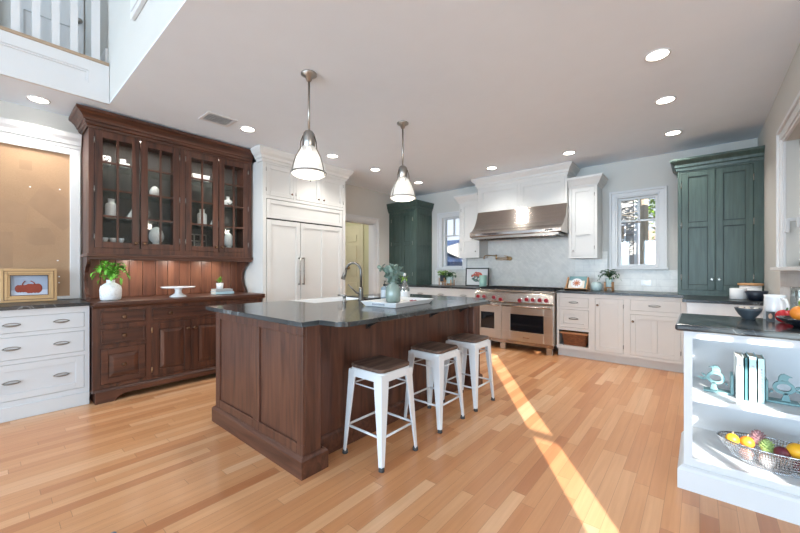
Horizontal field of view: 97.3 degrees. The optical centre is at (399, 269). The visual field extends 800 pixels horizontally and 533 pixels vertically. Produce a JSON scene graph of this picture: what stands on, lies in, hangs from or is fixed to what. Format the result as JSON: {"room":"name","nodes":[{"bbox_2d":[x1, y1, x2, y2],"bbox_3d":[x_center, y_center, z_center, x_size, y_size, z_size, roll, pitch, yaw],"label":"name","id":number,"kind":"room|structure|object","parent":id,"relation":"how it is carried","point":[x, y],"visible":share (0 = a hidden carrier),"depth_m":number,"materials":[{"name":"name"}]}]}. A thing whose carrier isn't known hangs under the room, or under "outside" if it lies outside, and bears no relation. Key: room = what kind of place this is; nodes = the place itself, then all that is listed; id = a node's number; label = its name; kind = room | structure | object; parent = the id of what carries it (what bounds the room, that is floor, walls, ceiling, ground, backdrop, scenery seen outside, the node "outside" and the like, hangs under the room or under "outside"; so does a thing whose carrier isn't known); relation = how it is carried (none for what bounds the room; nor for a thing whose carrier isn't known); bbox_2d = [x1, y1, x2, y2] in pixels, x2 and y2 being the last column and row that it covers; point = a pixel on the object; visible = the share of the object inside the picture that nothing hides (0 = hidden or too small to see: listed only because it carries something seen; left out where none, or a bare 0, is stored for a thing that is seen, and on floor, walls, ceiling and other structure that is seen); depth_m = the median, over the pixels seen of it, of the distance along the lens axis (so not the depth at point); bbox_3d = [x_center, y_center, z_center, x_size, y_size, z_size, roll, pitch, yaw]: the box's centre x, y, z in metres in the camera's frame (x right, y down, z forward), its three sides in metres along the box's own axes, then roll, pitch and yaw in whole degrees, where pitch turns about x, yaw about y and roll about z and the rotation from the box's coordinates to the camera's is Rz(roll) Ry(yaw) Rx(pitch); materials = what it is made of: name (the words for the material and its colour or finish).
{"room":"kitchen","nodes":[
{"label":"kitchen","id":0,"kind":"room"},
{"bbox_2d":[0,0,84,54],"bbox_3d":[-6.267,-3.065,1.230,0.140,2.610,7.750,0,0,40],"label":"wall","id":1,"kind":"structure","parent":0,"point":[5,5],"depth_m":3.67,"materials":[{"name":"paint"}]},
{"bbox_2d":[20,0,83,53],"bbox_3d":[-3.850,-2.900,3.868,0.118,1.940,0.570,0,0,40],"label":"door","id":2,"kind":"structure","parent":1,"relation":"in","point":[25,5],"depth_m":3.90,"materials":[{"name":"white paint"}]},
{"bbox_2d":[99,280,121,300],"bbox_3d":[-2.870,0.202,3.493,0.176,0.200,0.176,0,0,40],"label":"pot","id":3,"kind":"object","parent":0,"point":[109,291],"depth_m":3.44,"materials":[{"name":"white ceramic"}]},
{"bbox_2d":[85,0,183,101],"bbox_3d":[0.874,-2.971,0.333,15.300,2.798,0.140,0,0,40],"label":"wall","id":4,"kind":"structure","parent":0,"point":[126,40],"depth_m":2.93,"materials":[{"name":"paint"}]},
{"bbox_2d":[100,48,107,62],"bbox_3d":[-3.133,-2.018,3.637,0.914,0.164,0.018,0,0,40],"label":"baseboard","id":5,"kind":"structure","parent":4,"relation":"attached to","point":[104,57],"depth_m":3.35,"materials":[{"name":"white paint"}]},
{"bbox_2d":[130,0,146,20],"bbox_3d":[-1.849,-2.400,2.534,0.600,0.940,0.035,0,0,40],"label":"wall sconce","id":6,"kind":"object","parent":4,"relation":"attached to","point":[136,6],"visible":1,"depth_m":2.64,"materials":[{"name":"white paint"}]},
{"bbox_2d":[0,100,396,298],"bbox_3d":[-4.044,-0.115,2.917,0.140,2.890,13.400,0,0,40],"label":"wall","id":7,"kind":"structure","parent":0,"point":[359,201],"depth_m":6.47,"materials":[{"name":"paint"}]},
{"bbox_2d":[0,117,81,300],"bbox_3d":[-3.810,-0.540,3.000,0.100,1.671,1.630,0,0,40],"label":"window","id":8,"kind":"structure","parent":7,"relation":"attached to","point":[40,165],"depth_m":3.42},
{"bbox_2d":[345,213,379,293],"bbox_3d":[-0.847,0.107,6.643,0.180,2.245,1.140,0,0,40],"label":"trim","id":9,"kind":"structure","parent":7,"relation":"attached to","point":[374,223],"depth_m":6.97,"materials":[{"name":"white paint"}]},
{"bbox_2d":[345,222,368,294],"bbox_3d":[-1.182,-0.165,7.900,1.960,2.790,0.100,0,0,40],"label":"wall","id":10,"kind":"structure","parent":0,"point":[366,227],"depth_m":7.43,"materials":[{"name":"paint"}]},
{"bbox_2d":[345,229,359,295],"bbox_3d":[-1.180,0.180,7.747,0.800,2.100,0.130,0,0,40],"label":"door","id":11,"kind":"structure","parent":10,"relation":"in","point":[352,237],"depth_m":7.64,"materials":[{"name":"paint"}]},
{"bbox_2d":[345,224,363,294],"bbox_3d":[-1.150,0.135,7.791,0.990,2.190,0.025,0,0,40],"label":"trim","id":12,"kind":"structure","parent":10,"relation":"attached to","point":[361,227],"depth_m":7.49,"materials":[{"name":"paint"}]},
{"bbox_2d":[0,0,799,195],"bbox_3d":[0.083,-1.660,-0.596,15.300,0.200,13.400,0,0,40],"label":"ceiling","id":13,"kind":"structure","parent":0,"point":[508,86],"depth_m":2.90,"materials":[{"name":"paint"}]},
{"bbox_2d":[26,95,50,103],"bbox_3d":[-3.317,-1.557,3.230,0.164,0.006,0.164,0,0,40],"label":"recessed light","id":14,"kind":"object","parent":13,"relation":"in","point":[36,99],"visible":1,"depth_m":3.22,"materials":[{"name":"white paint"}]},
{"bbox_2d":[0,0,108,104],"bbox_3d":[-3.827,-2.234,2.105,0.154,1.372,3.246,0,0,40],"label":"balcony railing","id":15,"kind":"object","parent":13,"relation":"on","point":[34,60],"visible":1,"depth_m":3.04,"materials":[{"name":"white paint"}]},
{"bbox_2d":[198,111,236,126],"bbox_3d":[-1.887,-1.556,3.654,0.250,0.008,0.290,0,0,40],"label":"ceiling vent","id":16,"kind":"object","parent":13,"relation":"in","point":[211,117],"visible":1,"depth_m":3.64,"materials":[{"name":"metal"}]},
{"bbox_2d":[240,126,255,131],"bbox_3d":[-1.691,-1.557,3.908,0.164,0.006,0.164,0,0,40],"label":"recessed light","id":17,"kind":"object","parent":13,"relation":"in","point":[243,128],"visible":1,"depth_m":3.91,"materials":[{"name":"white"}]},
{"bbox_2d":[291,69,326,181],"bbox_3d":[-0.728,-1.145,2.800,0.281,0.829,0.288,0,0,40],"label":"pendant lamp","id":18,"kind":"object","parent":13,"relation":"hanging from","point":[307,164],"visible":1,"depth_m":2.75,"materials":[{"name":"glass"}]},
{"bbox_2d":[390,121,415,202],"bbox_3d":[0.026,-1.145,3.741,0.281,0.829,0.288,0,0,40],"label":"pendant lamp","id":19,"kind":"object","parent":13,"relation":"hanging from","point":[402,190],"visible":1,"depth_m":3.69,"materials":[{"name":"white"}]},
{"bbox_2d":[644,48,671,61],"bbox_3d":[1.871,-1.557,2.558,0.164,0.006,0.164,0,0,40],"label":"recessed light","id":20,"kind":"object","parent":13,"relation":"in","point":[659,54],"visible":1,"depth_m":2.56,"materials":[{"name":"white"}]},
{"bbox_2d":[655,96,676,104],"bbox_3d":[2.443,-1.557,3.239,0.164,0.006,0.164,0,0,40],"label":"recessed light","id":21,"kind":"object","parent":13,"relation":"in","point":[664,100],"visible":1,"depth_m":3.24,"materials":[{"name":"white"}]},
{"bbox_2d":[0,340,799,532],"bbox_3d":[0.045,1.255,-0.564,15.200,0.050,13.400,0,0,40],"label":"floor","id":22,"kind":"structure","parent":0,"point":[564,444],"depth_m":2.15,"materials":[{"name":"brown wood"}]},
{"bbox_2d":[0,306,89,422],"bbox_3d":[-3.668,0.780,2.737,0.656,0.900,1.813,0,0,40],"label":"base cabinet","id":23,"kind":"object","parent":22,"relation":"on","point":[44,352],"visible":1,"depth_m":3.00,"materials":[{"name":"white paint"}]},
{"bbox_2d":[0,299,89,310],"bbox_3d":[-3.671,0.314,2.738,0.650,0.030,1.813,0,0,40],"label":"countertop","id":24,"kind":"structure","parent":23,"relation":"on","point":[59,302],"depth_m":3.09,"materials":[{"name":"stone"}]},
{"bbox_2d":[0,269,56,302],"bbox_3d":[-3.420,0.145,3.251,0.055,0.304,0.362,0,0,40],"label":"framed painting","id":25,"kind":"object","parent":24,"relation":"on","point":[22,285],"visible":1,"depth_m":3.24},
{"bbox_2d":[68,103,264,404],"bbox_3d":[-2.527,-0.156,4.009,0.715,2.772,1.750,0,0,40],"label":"hutch","id":26,"kind":"object","parent":22,"relation":"on","point":[147,337],"visible":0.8,"depth_m":3.83,"materials":[{"name":"brown wood"}]},
{"bbox_2d":[90,261,129,300],"bbox_3d":[-2.874,0.108,3.490,0.346,0.388,0.316,0,0,40],"label":"potted fern","id":27,"kind":"object","parent":26,"relation":"on","point":[109,291],"visible":1,"depth_m":3.44,"materials":[{"name":"white ceramic"}]},
{"bbox_2d":[105,198,115,218],"bbox_3d":[-3.016,-0.634,3.677,0.104,0.205,0.104,0,0,40],"label":"ceramic jar","id":28,"kind":"object","parent":26,"relation":"on","point":[110,207],"visible":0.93,"depth_m":3.64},
{"bbox_2d":[149,186,158,197],"bbox_3d":[-2.765,-0.875,3.971,0.103,0.135,0.102,0,0,40],"label":"vase","id":29,"kind":"object","parent":26,"relation":"on","point":[154,190],"visible":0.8,"depth_m":3.94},
{"bbox_2d":[149,227,163,243],"bbox_3d":[-2.756,-0.381,3.983,0.146,0.204,0.144,0,0,40],"label":"vase","id":30,"kind":"object","parent":26,"relation":"on","point":[154,233],"visible":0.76,"depth_m":3.93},
{"bbox_2d":[160,286,194,296],"bbox_3d":[-2.468,0.244,3.919,0.330,0.116,0.330,0,0,40],"label":"cake stand","id":31,"kind":"object","parent":26,"relation":"on","point":[178,289],"visible":0.99,"depth_m":3.88,"materials":[{"name":"white ceramic"}]},
{"bbox_2d":[192,234,206,245],"bbox_3d":[-2.519,-0.359,4.368,0.018,0.160,0.217,0,0,40],"label":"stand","id":32,"kind":"object","parent":26,"relation":"on","point":[196,238],"visible":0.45,"depth_m":4.38,"materials":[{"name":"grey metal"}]},
{"bbox_2d":[192,173,209,182],"bbox_3d":[-2.458,-1.121,4.332,0.084,0.078,0.192,0,0,40],"label":"box","id":33,"kind":"object","parent":26,"relation":"on","point":[193,174],"visible":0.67,"depth_m":4.30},
{"bbox_2d":[197,209,206,226],"bbox_3d":[-2.446,-0.637,4.347,0.109,0.209,0.109,0,0,40],"label":"ceramic jar","id":34,"kind":"object","parent":26,"relation":"on","point":[199,213],"visible":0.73,"depth_m":4.31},
{"bbox_2d":[224,233,232,247],"bbox_3d":[-2.235,-0.379,4.594,0.126,0.199,0.124,0,0,40],"label":"vase","id":35,"kind":"object","parent":26,"relation":"on","point":[228,239],"visible":0.81,"depth_m":4.55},
{"bbox_2d":[243,144,352,301],"bbox_3d":[-1.518,-0.164,5.202,0.735,2.787,1.555,0,0,40],"label":"tall cabinet","id":36,"kind":"object","parent":22,"relation":"on","point":[298,225],"visible":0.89,"depth_m":4.84,"materials":[{"name":"white paint"}]},
{"bbox_2d":[212,306,482,480],"bbox_3d":[-0.274,0.782,3.267,1.392,0.895,2.244,0,0,40],"label":"kitchen island","id":37,"kind":"object","parent":22,"relation":"on","point":[281,389],"visible":0.68,"depth_m":2.45,"materials":[{"name":"brown wood"}]},
{"bbox_2d":[206,293,490,327],"bbox_3d":[-0.276,0.319,3.271,1.560,0.030,2.275,0,0,40],"label":"island countertop","id":38,"kind":"structure","parent":37,"relation":"on","point":[350,313],"depth_m":2.68,"materials":[{"name":"stone"}]},
{"bbox_2d":[289,296,357,302],"bbox_3d":[-0.708,0.429,3.642,0.471,0.242,0.762,0,0,40],"label":"sink","id":39,"kind":"object","parent":38,"relation":"in","point":[328,299],"visible":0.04,"depth_m":3.82,"materials":[{"name":"white ceramic"}]},
{"bbox_2d":[341,262,363,299],"bbox_3d":[-0.492,0.112,3.496,0.265,0.382,0.127,0,0,22],"label":"kitchen faucet","id":40,"kind":"object","parent":38,"relation":"on","point":[343,277],"visible":0.98,"depth_m":3.48,"materials":[{"name":"silver metal"}]},
{"bbox_2d":[361,297,433,307],"bbox_3d":[-0.012,0.282,3.057,0.367,0.042,0.577,0,0,35],"label":"serving tray","id":41,"kind":"object","parent":38,"relation":"on","point":[404,301],"visible":0.94,"depth_m":2.93,"materials":[{"name":"white ceramic"}]},
{"bbox_2d":[377,263,407,302],"bbox_3d":[-0.063,0.117,3.152,0.272,0.351,0.136,0,0,17],"label":"vase","id":42,"kind":"object","parent":41,"relation":"on","point":[393,294],"visible":0.99,"depth_m":3.12,"materials":[{"name":"teal ceramic"}]},
{"bbox_2d":[342,355,417,472],"bbox_3d":[-0.132,0.928,2.384,0.373,0.604,0.373,0,0,40],"label":"bar stool","id":43,"kind":"object","parent":22,"relation":"on","point":[379,369],"visible":1,"depth_m":2.30,"materials":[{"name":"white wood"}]},
{"bbox_2d":[403,341,464,433],"bbox_3d":[0.282,0.928,2.892,0.373,0.604,0.373,0,0,40],"label":"bar stool","id":44,"kind":"object","parent":22,"relation":"on","point":[434,353],"visible":0.92,"depth_m":2.83,"materials":[{"name":"white metal"}]},
{"bbox_2d":[399,286,475,296],"bbox_3d":[0.680,0.781,6.755,2.060,0.898,0.630,0,0,40],"label":"base cabinet","id":45,"kind":"object","parent":22,"relation":"on","point":[413,290],"visible":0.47,"depth_m":6.33,"materials":[{"name":"white paint"}]},
{"bbox_2d":[386,284,479,288],"bbox_3d":[0.691,0.316,6.755,2.075,0.030,0.640,0,0,40],"label":"countertop","id":46,"kind":"structure","parent":45,"relation":"on","point":[427,285],"depth_m":6.40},
{"bbox_2d":[387,199,433,284],"bbox_3d":[0.187,-0.522,7.224,0.838,1.645,0.585,0,0,40],"label":"tall cabinet","id":47,"kind":"object","parent":46,"relation":"on","point":[410,222],"visible":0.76,"depth_m":7.02,"materials":[{"name":"paint"}]},
{"bbox_2d":[437,270,447,285],"bbox_3d":[0.825,0.156,6.735,0.232,0.288,0.235,0,0,40],"label":"potted plant","id":48,"kind":"object","parent":46,"relation":"on","point":[442,278],"visible":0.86,"depth_m":6.68,"materials":[{"name":"green plant"}]},
{"bbox_2d":[443,272,456,285],"bbox_3d":[0.920,0.169,6.516,0.253,0.263,0.260,0,0,-13],"label":"potted plant","id":49,"kind":"object","parent":46,"relation":"on","point":[449,280],"visible":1,"depth_m":6.48,"materials":[{"name":"green plant"}]},
{"bbox_2d":[465,268,488,285],"bbox_3d":[1.398,0.135,6.385,0.463,0.330,0.036,0,0,40],"label":"framed print","id":50,"kind":"object","parent":46,"relation":"on","point":[472,274],"visible":0.85,"depth_m":6.41,"materials":[{"name":"paper"}]},
{"bbox_2d":[479,275,486,286],"bbox_3d":[1.444,0.200,6.125,0.128,0.200,0.128,0,0,40],"label":"utensil crock","id":51,"kind":"object","parent":46,"relation":"on","point":[482,278],"visible":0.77,"depth_m":6.07,"materials":[{"name":"green ceramic"}]},
{"bbox_2d":[443,333,494,411],"bbox_3d":[0.639,0.928,3.297,0.373,0.604,0.373,0,0,40],"label":"bar stool","id":52,"kind":"object","parent":22,"relation":"on","point":[473,343],"visible":0.88,"depth_m":3.23,"materials":[{"name":"white metal"}]},
{"bbox_2d":[475,286,563,355],"bbox_3d":[1.910,0.755,5.617,1.228,0.949,0.769,0,0,40],"label":"range cooker","id":53,"kind":"object","parent":22,"relation":"on","point":[522,315],"visible":0.91,"depth_m":5.29,"materials":[{"name":"silver metal"}]},
{"bbox_2d":[476,288,563,292],"bbox_3d":[1.934,0.321,5.645,1.228,0.018,0.695,0,0,40],"label":"cooktop","id":54,"kind":"object","parent":53,"relation":"in","point":[488,290],"depth_m":5.38,"materials":[{"name":"silver metal"}]},
{"bbox_2d":[557,293,686,372],"bbox_3d":[2.983,0.781,4.795,1.443,0.898,0.630,0,0,40],"label":"base cabinet","id":55,"kind":"object","parent":22,"relation":"on","point":[640,331],"visible":0.96,"depth_m":4.51,"materials":[{"name":"beige paint"}]},
{"bbox_2d":[560,330,588,346],"bbox_3d":[2.550,0.971,5.056,0.360,0.185,0.435,0,0,40],"label":"wicker basket","id":56,"kind":"object","parent":55,"relation":"in","point":[574,338],"visible":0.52,"depth_m":4.91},
{"bbox_2d":[556,290,763,305],"bbox_3d":[3.007,0.316,4.343,2.067,0.030,1.312,0,0,40],"label":"countertop","id":57,"kind":"structure","parent":55,"relation":"on","point":[686,298],"depth_m":4.12,"materials":[{"name":"stone"}]},
{"bbox_2d":[564,277,589,290],"bbox_3d":[2.595,0.205,5.155,0.290,0.190,0.215,0,0,40],"label":"cookbook stand","id":58,"kind":"object","parent":57,"relation":"on","point":[567,282],"visible":0.86,"depth_m":5.08,"materials":[{"name":"brown wood"}]},
{"bbox_2d":[568,276,586,287],"bbox_3d":[2.592,0.192,5.138,0.232,0.182,0.116,0,0,40],"label":"cookbook","id":59,"kind":"object","parent":58,"relation":"on","point":[575,281],"visible":1,"depth_m":5.13,"materials":[{"name":"white paper"}]},
{"bbox_2d":[590,282,602,290],"bbox_3d":[2.784,0.238,4.984,0.156,0.124,0.156,0,0,40],"label":"round vase","id":60,"kind":"object","parent":57,"relation":"on","point":[595,286],"visible":1,"depth_m":4.93,"materials":[{"name":"teal ceramic"}]},
{"bbox_2d":[597,269,621,291],"bbox_3d":[2.911,0.145,4.891,0.295,0.309,0.284,0,0,40],"label":"potted plant","id":61,"kind":"object","parent":57,"relation":"on","point":[608,283],"visible":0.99,"depth_m":4.86,"materials":[{"name":"green plant"}]},
{"bbox_2d":[670,145,764,296],"bbox_3d":[3.727,-0.502,4.185,0.792,1.605,0.625,0,0,40],"label":"tall cabinet","id":62,"kind":"object","parent":57,"relation":"on","point":[721,194],"visible":0.94,"depth_m":3.97,"materials":[{"name":"paint"}]},
{"bbox_2d":[729,288,746,298],"bbox_3d":[3.456,0.245,3.598,0.132,0.110,0.131,0,0,40],"label":"canister","id":63,"kind":"object","parent":57,"relation":"on","point":[734,293],"visible":0.97,"depth_m":3.55,"materials":[{"name":"white ceramic"}]},
{"bbox_2d":[737,283,763,298],"bbox_3d":[3.623,0.220,3.640,0.196,0.160,0.195,0,0,40],"label":"canister","id":64,"kind":"object","parent":57,"relation":"on","point":[750,286],"visible":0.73,"depth_m":3.58,"materials":[{"name":"white ceramic"}]},
{"bbox_2d":[744,291,768,300],"bbox_3d":[3.463,0.254,3.421,0.170,0.092,0.170,0,0,40],"label":"bowl","id":65,"kind":"object","parent":57,"relation":"on","point":[752,295],"visible":0.94,"depth_m":3.38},
{"bbox_2d":[687,302,762,317],"bbox_3d":[3.567,0.780,3.875,0.609,0.897,1.255,0,0,40],"label":"base cabinet","id":66,"kind":"object","parent":22,"relation":"on","point":[692,308],"visible":0.04,"depth_m":3.45,"materials":[{"name":"white paint"}]},
{"bbox_2d":[677,331,799,525],"bbox_3d":[2.637,0.786,1.454,2.324,0.888,0.568,0,0,40],"label":"base cabinet","id":67,"kind":"object","parent":22,"relation":"on","point":[706,467],"visible":0.83,"depth_m":1.98,"materials":[{"name":"white paint"}]},
{"bbox_2d":[697,365,733,395],"bbox_3d":[1.853,0.639,2.074,0.160,0.156,0.100,0,0,40],"label":"bookend","id":68,"kind":"object","parent":67,"relation":"on","point":[715,369],"visible":1,"depth_m":2.06,"materials":[{"name":"teal paint"}]},
{"bbox_2d":[675,313,799,340],"bbox_3d":[2.651,0.323,1.460,2.355,0.037,0.660,0,0,40],"label":"countertop","id":69,"kind":"structure","parent":67,"relation":"on","point":[715,324],"depth_m":1.91,"materials":[{"name":"stone"}]},
{"bbox_2d":[734,306,762,319],"bbox_3d":[2.137,0.265,2.160,0.128,0.077,0.127,0,0,40],"label":"bowl","id":70,"kind":"object","parent":69,"relation":"on","point":[747,312],"visible":1,"depth_m":2.13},
{"bbox_2d":[766,311,774,320],"bbox_3d":[2.185,0.276,2.076,0.036,0.055,0.008,0,0,40],"label":"picture card","id":71,"kind":"object","parent":69,"relation":"on","point":[770,316],"visible":1,"depth_m":2.07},
{"bbox_2d":[763,294,789,319],"bbox_3d":[2.264,0.228,2.123,0.104,0.150,0.135,0,0,40],"label":"pitcher","id":72,"kind":"object","parent":69,"relation":"on","point":[772,302],"visible":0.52,"depth_m":2.10,"materials":[{"name":"white ceramic"}]},
{"bbox_2d":[775,308,789,321],"bbox_3d":[2.209,0.260,2.013,0.088,0.086,0.088,0,0,-35],"label":"pepper","id":73,"kind":"object","parent":69,"relation":"on","point":[780,312],"visible":0.46,"depth_m":2.01,"materials":[{"name":"red plant"}]},
{"bbox_2d":[776,316,799,327],"bbox_3d":[2.129,0.279,1.838,0.230,0.048,0.230,0,0,40],"label":"dish","id":74,"kind":"object","parent":69,"relation":"on","point":[787,319],"visible":0.94,"depth_m":1.84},
{"bbox_2d":[789,305,799,319],"bbox_3d":[2.085,0.224,1.837,0.072,0.085,0.071,0,0,40],"label":"orange","id":75,"kind":"object","parent":74,"relation":"in","point":[794,312],"visible":0.86,"depth_m":1.83,"materials":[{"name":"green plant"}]},
{"bbox_2d":[734,352,743,399],"bbox_3d":[1.931,0.600,2.007,0.033,0.235,0.161,0,0,40],"label":"book","id":76,"kind":"object","parent":67,"relation":"on","point":[738,357],"visible":0.99,"depth_m":1.95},
{"bbox_2d":[742,353,747,400],"bbox_3d":[1.950,0.601,1.991,0.016,0.232,0.160,0,0,40],"label":"book","id":77,"kind":"object","parent":67,"relation":"on","point":[744,355],"visible":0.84,"depth_m":1.93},
{"bbox_2d":[693,376,799,420],"bbox_3d":[2.649,0.732,1.468,2.226,0.027,0.489,0,0,40],"label":"shelf","id":78,"kind":"object","parent":67,"relation":"attached to","point":[728,401],"depth_m":1.93,"materials":[{"name":"white paint"}]},
{"bbox_2d":[746,352,756,401],"bbox_3d":[1.970,0.596,1.974,0.033,0.242,0.161,0,0,40],"label":"book","id":79,"kind":"object","parent":67,"relation":"on","point":[752,358],"visible":0.96,"depth_m":1.91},
{"bbox_2d":[716,431,799,478],"bbox_3d":[1.987,0.994,1.867,0.462,0.120,0.244,0,0,38],"label":"fruit bowl","id":80,"kind":"object","parent":67,"relation":"on","point":[785,470],"visible":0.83,"depth_m":1.86,"materials":[{"name":"silver metal"}]},
{"bbox_2d":[725,432,739,444],"bbox_3d":[1.863,0.943,1.973,0.060,0.073,0.059,0,0,40],"label":"lemon","id":81,"kind":"object","parent":80,"relation":"in","point":[730,436],"visible":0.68,"depth_m":1.96,"materials":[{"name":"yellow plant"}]},
{"bbox_2d":[738,448,753,459],"bbox_3d":[1.894,1.003,1.927,0.060,0.073,0.059,0,0,40],"label":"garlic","id":82,"kind":"object","parent":80,"relation":"in","point":[741,448],"visible":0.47,"depth_m":1.91,"materials":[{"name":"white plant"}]},
{"bbox_2d":[740,434,754,447],"bbox_3d":[1.912,0.943,1.938,0.062,0.075,0.061,0,0,40],"label":"orange","id":83,"kind":"object","parent":82,"relation":"on","point":[748,441],"visible":0.81,"depth_m":1.92,"materials":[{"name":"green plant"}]},
{"bbox_2d":[749,429,766,444],"bbox_3d":[1.954,0.916,1.921,0.071,0.080,0.071,0,0,40],"label":"artichoke","id":84,"kind":"object","parent":80,"relation":"in","point":[757,436],"visible":0.88,"depth_m":1.91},
{"bbox_2d":[758,453,776,467],"bbox_3d":[1.945,1.006,1.864,0.068,0.081,0.067,0,0,40],"label":"garlic","id":85,"kind":"object","parent":80,"relation":"in","point":[763,453],"visible":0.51,"depth_m":1.85,"materials":[{"name":"white food"}]},
{"bbox_2d":[758,439,774,453],"bbox_3d":[1.955,0.941,1.875,0.067,0.076,0.067,0,0,40],"label":"artichoke","id":86,"kind":"object","parent":85,"relation":"on","point":[766,445],"visible":0.94,"depth_m":1.86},
{"bbox_2d":[773,444,790,459],"bbox_3d":[1.985,0.948,1.830,0.066,0.079,0.065,0,0,40],"label":"plum","id":87,"kind":"object","parent":80,"relation":"in","point":[780,450],"visible":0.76,"depth_m":1.82,"materials":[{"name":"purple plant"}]},
{"bbox_2d":[792,461,799,472],"bbox_3d":[2.046,1.003,1.798,0.060,0.073,0.059,0,0,40],"label":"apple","id":88,"kind":"object","parent":80,"relation":"in","point":[797,461],"visible":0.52,"depth_m":1.79,"materials":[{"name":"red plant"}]},
{"bbox_2d":[786,441,799,458],"bbox_3d":[2.035,0.923,1.800,0.084,0.089,0.083,0,0,40],"label":"mango","id":89,"kind":"object","parent":88,"relation":"on","point":[793,448],"visible":0.94,"depth_m":1.79,"materials":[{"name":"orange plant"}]},
{"bbox_2d":[755,354,764,403],"bbox_3d":[1.994,0.599,1.953,0.030,0.236,0.161,0,0,40],"label":"book","id":90,"kind":"object","parent":67,"relation":"on","point":[760,359],"visible":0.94,"depth_m":1.89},
{"bbox_2d":[765,374,799,406],"bbox_3d":[2.068,0.639,1.890,0.160,0.156,0.100,0,0,40],"label":"bookend","id":91,"kind":"object","parent":67,"relation":"on","point":[782,378],"visible":0.84,"depth_m":1.89,"materials":[{"name":"teal paint"}]},
{"bbox_2d":[414,138,757,345],"bbox_3d":[5.029,-0.165,3.625,13.040,2.790,0.180,0,0,40],"label":"wall","id":92,"kind":"structure","parent":0,"point":[652,171],"depth_m":5.01,"materials":[{"name":"paint"}]},
{"bbox_2d":[436,211,466,269],"bbox_3d":[1.042,-0.565,6.926,0.700,1.130,0.140,0,0,40],"label":"window","id":93,"kind":"structure","parent":92,"relation":"in","point":[455,214],"depth_m":7.06,"materials":[{"name":"white paint"}]},
{"bbox_2d":[453,193,487,258],"bbox_3d":[1.285,-0.772,6.401,0.476,1.125,0.410,0,0,40],"label":"upper cabinet","id":94,"kind":"object","parent":92,"relation":"attached to","point":[468,203],"visible":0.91,"depth_m":6.30,"materials":[{"name":"white paint"}]},
{"bbox_2d":[471,161,579,212],"bbox_3d":[2.000,-1.270,5.748,1.615,0.575,0.477,0,0,40],"label":"cover","id":95,"kind":"object","parent":92,"relation":"attached to","point":[544,185],"visible":0.99,"depth_m":5.54,"materials":[{"name":"white paint"}]},
{"bbox_2d":[470,203,567,240],"bbox_3d":[1.823,-0.739,5.540,1.445,0.483,0.356,0,0,40],"label":"range hood","id":96,"kind":"object","parent":95,"relation":"attached to","point":[546,220],"visible":1,"depth_m":5.45,"materials":[{"name":"silver metal"}]},
{"bbox_2d":[472,232,564,239],"bbox_3d":[1.823,-0.520,5.552,1.380,0.030,0.320,0,0,40],"label":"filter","id":97,"kind":"object","parent":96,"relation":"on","point":[512,235],"depth_m":5.43,"materials":[{"name":"grey metal"}]},
{"bbox_2d":[488,236,574,287],"bbox_3d":[2.163,-0.110,5.935,1.460,0.820,0.015,0,0,40],"label":"backsplash","id":98,"kind":"structure","parent":92,"relation":"attached to","point":[535,262],"depth_m":5.89,"materials":[{"name":"stone"}]},
{"bbox_2d":[435,251,677,291],"bbox_3d":[2.202,0.015,5.904,3.900,0.570,0.011,0,0,40],"label":"backsplash","id":99,"kind":"structure","parent":92,"relation":"attached to","point":[661,280],"depth_m":5.10,"materials":[{"name":"tile"}]},
{"bbox_2d":[567,173,607,258],"bbox_3d":[2.748,-0.750,5.155,0.452,1.170,0.410,0,0,40],"label":"upper cabinet","id":100,"kind":"object","parent":92,"relation":"attached to","point":[585,192],"visible":1,"depth_m":5.08,"materials":[{"name":"white paint"}]},
{"bbox_2d":[608,185,668,269],"bbox_3d":[3.348,-0.562,4.964,0.705,1.125,0.140,0,0,40],"label":"window","id":101,"kind":"structure","parent":92,"relation":"in","point":[660,218],"depth_m":4.93,"materials":[{"name":"white paint"}]},
{"bbox_2d":[758,43,799,294],"bbox_3d":[3.362,-0.165,3.002,0.180,2.790,2.930,0,0,40],"label":"wall","id":102,"kind":"structure","parent":0,"point":[789,89],"depth_m":2.93,"materials":[{"name":"paint"}]},
{"bbox_2d":[770,91,799,270],"bbox_3d":[2.792,-0.561,2.436,0.195,1.138,1.190,0,0,40],"label":"window","id":103,"kind":"structure","parent":102,"relation":"in","point":[792,118],"depth_m":2.81,"materials":[{"name":"white paint"}]},
{"bbox_2d":[780,271,799,309],"bbox_3d":[2.825,0.154,2.520,0.013,0.292,1.100,0,0,40],"label":"backsplash","id":104,"kind":"structure","parent":102,"relation":"attached to","point":[789,280],"depth_m":2.57,"materials":[{"name":"tile"}]},
{"label":"outside","id":105,"kind":"structure","parent":0,"visible":0},
{"bbox_3d":[12.849,1.730,22.812,70.000,0.200,38.600,0,0,40],"label":"ground","id":106,"kind":"structure","parent":105,"visible":0},
{"bbox_2d":[447,240,461,265],"bbox_3d":[1.594,0.155,15.451,6.400,2.950,4.400,0,0,40],"label":"house","id":107,"kind":"structure","parent":106,"relation":"on","point":[453,259],"depth_m":14.36,"materials":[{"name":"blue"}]},
{"bbox_2d":[621,200,638,263],"bbox_3d":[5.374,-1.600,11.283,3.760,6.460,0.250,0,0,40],"label":"house","id":108,"kind":"structure","parent":106,"relation":"on","point":[629,230],"depth_m":10.15,"materials":[{"name":"grey"}]},
{"bbox_2d":[621,199,654,263],"bbox_3d":[5.101,-2.070,7.507,3.986,7.400,1.298,0,0,40],"label":"tree","id":109,"kind":"object","parent":106,"relation":"on","point":[644,228],"visible":0.09,"depth_m":7.71,"materials":[{"name":"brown plant"}]},
{"bbox_2d":[624,198,654,239],"bbox_3d":[6.647,-0.646,8.202,3.215,4.554,1.677,0,0,40],"label":"tree","id":110,"kind":"object","parent":106,"relation":"on","point":[651,211],"visible":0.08,"depth_m":8.62,"materials":[{"name":"green plant"}]},
{"bbox_2d":[649,230,654,263],"bbox_3d":[8.843,0.180,10.661,2.150,2.900,1.700,0,0,40],"label":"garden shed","id":111,"kind":"object","parent":106,"relation":"on","point":[651,234],"visible":0.08,"depth_m":10.79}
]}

